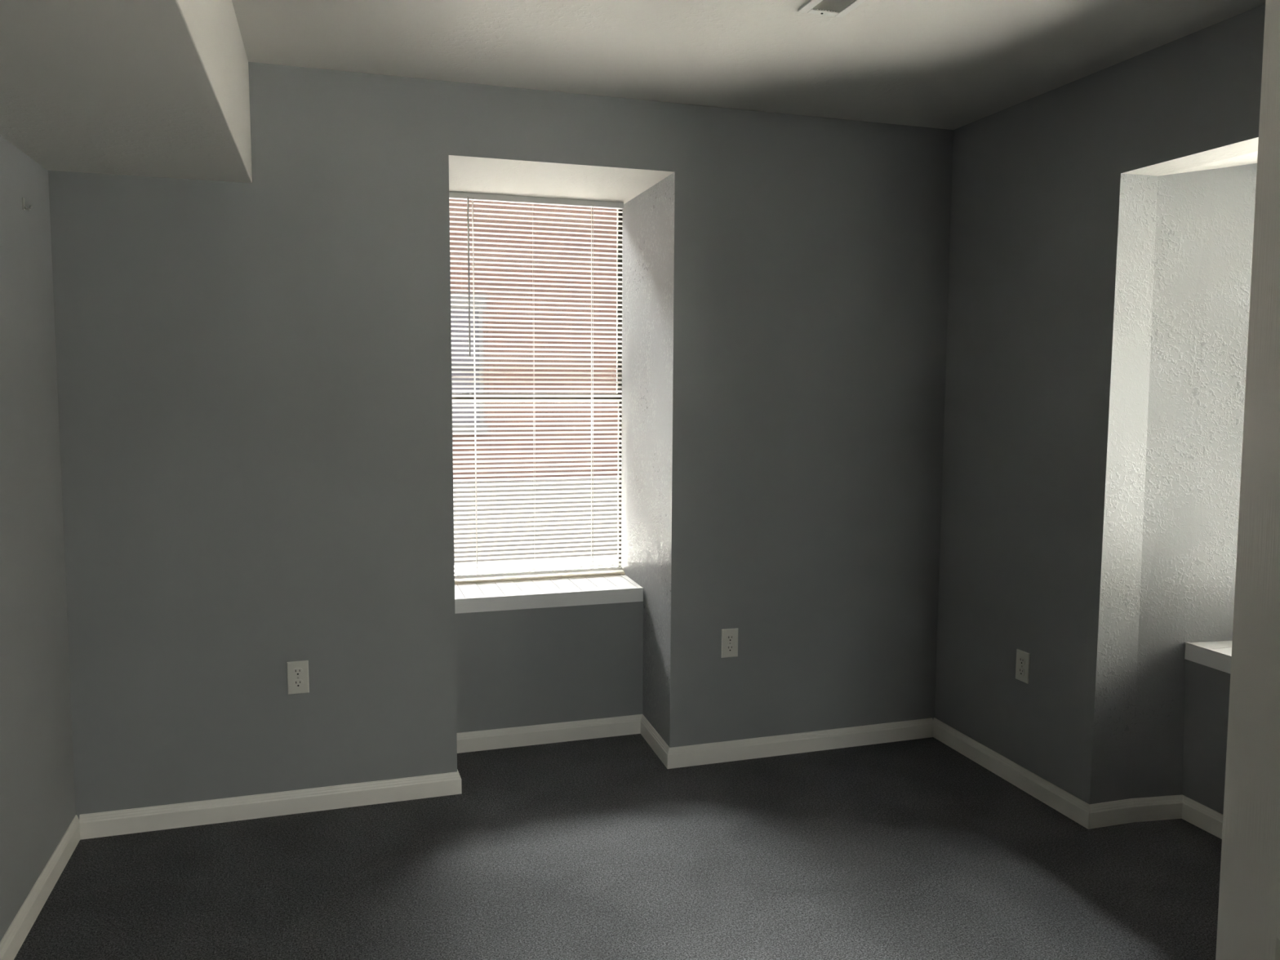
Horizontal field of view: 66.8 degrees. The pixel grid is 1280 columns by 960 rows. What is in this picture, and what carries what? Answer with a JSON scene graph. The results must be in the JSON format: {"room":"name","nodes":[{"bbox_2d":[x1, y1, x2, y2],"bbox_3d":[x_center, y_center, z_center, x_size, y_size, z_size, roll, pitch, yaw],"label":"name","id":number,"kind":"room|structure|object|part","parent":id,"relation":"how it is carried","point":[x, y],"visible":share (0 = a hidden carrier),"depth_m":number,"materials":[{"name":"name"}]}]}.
{"room":"empty room","nodes":[
{"label":"empty room","id":0,"kind":"room"},
{"bbox_2d":[0,135,75,941],"bbox_3d":[-1.389,0.491,1.120,0.364,4.200,6.100,-1,6,-17],"label":"wall","id":1,"kind":"structure","parent":0,"point":[37,793],"depth_m":2.75,"materials":[{"name":"grey paint"}]},
{"bbox_2d":[22,197,32,210],"bbox_3d":[-1.735,-0.781,2.749,0.023,0.035,0.017,-1,6,-17],"label":"wall hook","id":2,"kind":"object","parent":1,"relation":"attached to","point":[24,206],"visible":1,"depth_m":2.75,"materials":[{"name":"grey plastic"}]},
{"bbox_2d":[0,814,79,959],"bbox_3d":[-1.104,1.386,0.827,0.013,0.081,5.000,-1,6,-17],"label":"baseboard","id":3,"kind":"structure","parent":1,"relation":"attached to","point":[18,931],"depth_m":2.76,"materials":[{"name":"white wood"}]},
{"bbox_2d":[0,0,252,182],"bbox_3d":[-0.808,-0.908,0.660,0.628,0.384,5.051,-1,6,-17],"label":"soffit","id":4,"kind":"object","parent":1,"relation":"attached to","point":[153,88],"depth_m":2.22,"materials":[{"name":"grey paint"}]},
{"bbox_2d":[48,62,953,818],"bbox_3d":[-0.043,0.189,4.190,4.880,4.200,0.980,-1,6,-17],"label":"wall","id":5,"kind":"structure","parent":0,"point":[255,387],"depth_m":3.44,"materials":[{"name":"grey paint"}]},
{"bbox_2d":[286,660,309,694],"bbox_3d":[-1.184,0.684,3.360,0.070,0.114,0.008,-1,6,-17],"label":"wall outlet","id":6,"kind":"object","parent":5,"relation":"attached to","point":[297,671],"visible":1,"depth_m":3.36,"materials":[{"name":"grey plastic"}]},
{"bbox_2d":[292,667,302,675],"bbox_3d":[-1.183,0.664,3.355,0.034,0.028,0.002,-1,6,-17],"label":"receptacle","id":7,"kind":"object","parent":6,"relation":"attached to","point":[295,671],"depth_m":3.35,"materials":[{"name":"white plastic"}]},
{"bbox_2d":[293,679,303,687],"bbox_3d":[-1.184,0.705,3.359,0.034,0.028,0.002,-1,6,-17],"label":"receptacle","id":8,"kind":"object","parent":6,"relation":"attached to","point":[296,682],"depth_m":3.36,"materials":[{"name":"white plastic"}]},
{"bbox_2d":[79,714,933,839],"bbox_3d":[-0.354,1.084,3.870,3.250,0.081,0.412,-1,6,-17],"label":"baseboard","id":9,"kind":"structure","parent":5,"relation":"attached to","point":[126,821],"depth_m":3.81,"materials":[{"name":"white wood"}]},
{"bbox_2d":[452,208,643,613],"bbox_3d":[-0.470,-0.350,4.184,1.055,1.896,0.537,-1,6,-17],"label":"window","id":10,"kind":"structure","parent":5,"relation":"in","point":[481,594],"depth_m":4.16,"materials":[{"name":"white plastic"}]},
{"bbox_2d":[448,191,623,578],"bbox_3d":[-0.486,-0.395,4.221,0.857,1.638,0.041,-1,6,-17],"label":"window blind","id":11,"kind":"object","parent":10,"relation":"attached to","point":[452,195],"visible":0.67,"depth_m":4.24,"materials":[{"name":"white paint"}]},
{"bbox_3d":[-0.708,-0.384,4.159,0.003,1.607,0.028,-1,6,-17],"label":"ladder cord","id":12,"kind":"part","parent":11,"relation":"part of","materials":[{"name":"white fabric"}]},
{"bbox_3d":[-0.463,-0.391,4.236,0.001,1.608,0.026,-1,6,-17],"label":"ladder cord","id":13,"kind":"part","parent":11,"relation":"part of","materials":[{"name":"white fabric"}]},
{"bbox_3d":[-0.484,-1.197,4.147,0.857,0.026,0.026,-1,6,-17],"label":"head rail","id":14,"kind":"part","parent":11,"relation":"part of","materials":[{"name":"white paint"}]},
{"bbox_3d":[-0.492,0.413,4.309,0.855,0.012,0.024,-1,6,-17],"label":"rail","id":15,"kind":"part","parent":11,"relation":"part of","materials":[{"name":"white plastic"}]},
{"bbox_3d":[-0.213,-0.397,4.314,0.003,1.607,0.028,-1,6,-17],"label":"ladder cord","id":16,"kind":"part","parent":11,"relation":"part of","materials":[{"name":"white fabric"}]},
{"bbox_3d":[-0.543,-0.819,4.377,0.985,0.933,0.026,-1,6,-17],"label":"sash","id":17,"kind":"part","parent":10,"relation":"part of","materials":[{"name":"beige metal"}]},
{"bbox_3d":[-0.539,0.072,4.440,0.985,0.933,0.026,-1,6,-17],"label":"sash","id":18,"kind":"part","parent":10,"relation":"part of","materials":[{"name":"beige metal"}]},
{"bbox_2d":[720,628,737,657],"bbox_3d":[0.356,0.646,3.842,0.070,0.114,0.008,-1,6,-17],"label":"wall outlet","id":19,"kind":"object","parent":5,"relation":"attached to","point":[729,644],"visible":1,"depth_m":3.84,"materials":[{"name":"grey plastic"}]},
{"bbox_2d":[725,644,733,652],"bbox_3d":[0.356,0.667,3.841,0.034,0.028,0.002,-1,6,-17],"label":"receptacle","id":20,"kind":"object","parent":19,"relation":"attached to","point":[729,648],"depth_m":3.84,"materials":[{"name":"white plastic"}]},
{"bbox_2d":[725,634,733,641],"bbox_3d":[0.356,0.626,3.837,0.034,0.028,0.002,-1,6,-17],"label":"receptacle","id":21,"kind":"object","parent":19,"relation":"attached to","point":[729,637],"depth_m":3.84,"materials":[{"name":"white plastic"}]},
{"bbox_2d":[13,733,1222,959],"bbox_3d":[0.644,1.384,1.840,4.630,0.100,6.075,-1,6,-17],"label":"floor","id":22,"kind":"structure","parent":0,"point":[590,849],"depth_m":3.00,"materials":[{"name":"grey carpet"}]},
{"bbox_2d":[231,0,1265,129],"bbox_3d":[0.659,-1.258,1.574,4.630,0.150,6.075,-1,6,-17],"label":"ceiling","id":23,"kind":"structure","parent":0,"point":[949,64],"depth_m":2.95,"materials":[{"name":"grey paint"}]},
{"bbox_2d":[797,0,866,17],"bbox_3d":[0.552,-1.275,2.520,0.137,0.008,0.358,-1,6,-17],"label":"ceiling vent","id":24,"kind":"object","parent":23,"relation":"in","point":[837,8],"visible":1,"depth_m":2.64,"materials":[{"name":"grey metal"}]},
{"bbox_2d":[934,4,1265,813],"bbox_3d":[2.349,0.388,2.341,1.029,4.200,6.400,-1,6,-17],"label":"wall","id":25,"kind":"structure","parent":0,"point":[1102,221],"depth_m":3.31,"materials":[{"name":"grey paint"}]},
{"bbox_2d":[1015,648,1030,684],"bbox_3d":[1.425,0.695,3.617,0.008,0.114,0.070,-1,6,-17],"label":"wall outlet","id":26,"kind":"object","parent":25,"relation":"attached to","point":[1023,658],"visible":1,"depth_m":3.61,"materials":[{"name":"grey plastic"}]},
{"bbox_2d":[1017,667,1024,675],"bbox_3d":[1.423,0.715,3.618,0.002,0.028,0.034,-1,6,-17],"label":"receptacle","id":27,"kind":"object","parent":26,"relation":"attached to","point":[1020,670],"depth_m":3.62,"materials":[{"name":"white plastic"}]},
{"bbox_2d":[1018,657,1025,665],"bbox_3d":[1.423,0.674,3.614,0.002,0.028,0.034,-1,6,-17],"label":"receptacle","id":28,"kind":"object","parent":26,"relation":"attached to","point":[1021,660],"depth_m":3.61,"materials":[{"name":"white plastic"}]},
{"bbox_2d":[933,717,1222,839],"bbox_3d":[1.904,1.208,2.759,0.388,0.081,3.100,-1,6,-17],"label":"baseboard","id":29,"kind":"structure","parent":25,"relation":"attached to","point":[1173,806],"depth_m":3.38,"materials":[{"name":"white wood"}]},
{"bbox_2d":[1184,640,1232,673],"bbox_3d":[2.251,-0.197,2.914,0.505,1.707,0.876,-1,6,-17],"label":"windowsill","id":30,"kind":"structure","parent":25,"relation":"in","point":[1217,655],"depth_m":3.26,"materials":[{"name":"white wood"}]},
{"bbox_3d":[0.849,0.284,-0.355,3.664,2.570,2.000,-1,6,-17],"label":"wall","id":31,"kind":"structure","parent":0,"visible":0},
{"bbox_2d":[1215,0,1279,959],"bbox_3d":[0.877,0.380,1.038,0.344,2.025,0.588,-2,6,-17],"label":"door","id":32,"kind":"structure","parent":31,"relation":"in","point":[1248,925],"depth_m":1.25,"materials":[{"name":"white"}]},
{"label":"outside","id":33,"kind":"structure","parent":0,"visible":0},
{"bbox_2d":[454,556,617,575],"bbox_3d":[4.891,2.626,0.211,39.000,0.200,29.999,-1,6,-17],"label":"pavement","id":34,"kind":"structure","parent":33,"point":[601,558],"depth_m":13.34,"materials":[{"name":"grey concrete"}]},
{"bbox_2d":[448,199,617,562],"bbox_3d":[-0.818,-2.889,6.275,32.000,9.500,30.000,-1,6,-17],"label":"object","id":35,"kind":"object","parent":34,"relation":"on","point":[453,200],"visible":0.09,"depth_m":13.55,"materials":[{"name":"red"}]},
{"bbox_3d":[-2.636,-1.535,13.204,0.880,1.600,0.019,-1,6,-17],"label":"pane","id":36,"kind":"part","parent":35,"relation":"part of","materials":[{"name":"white glass"}]}
]}

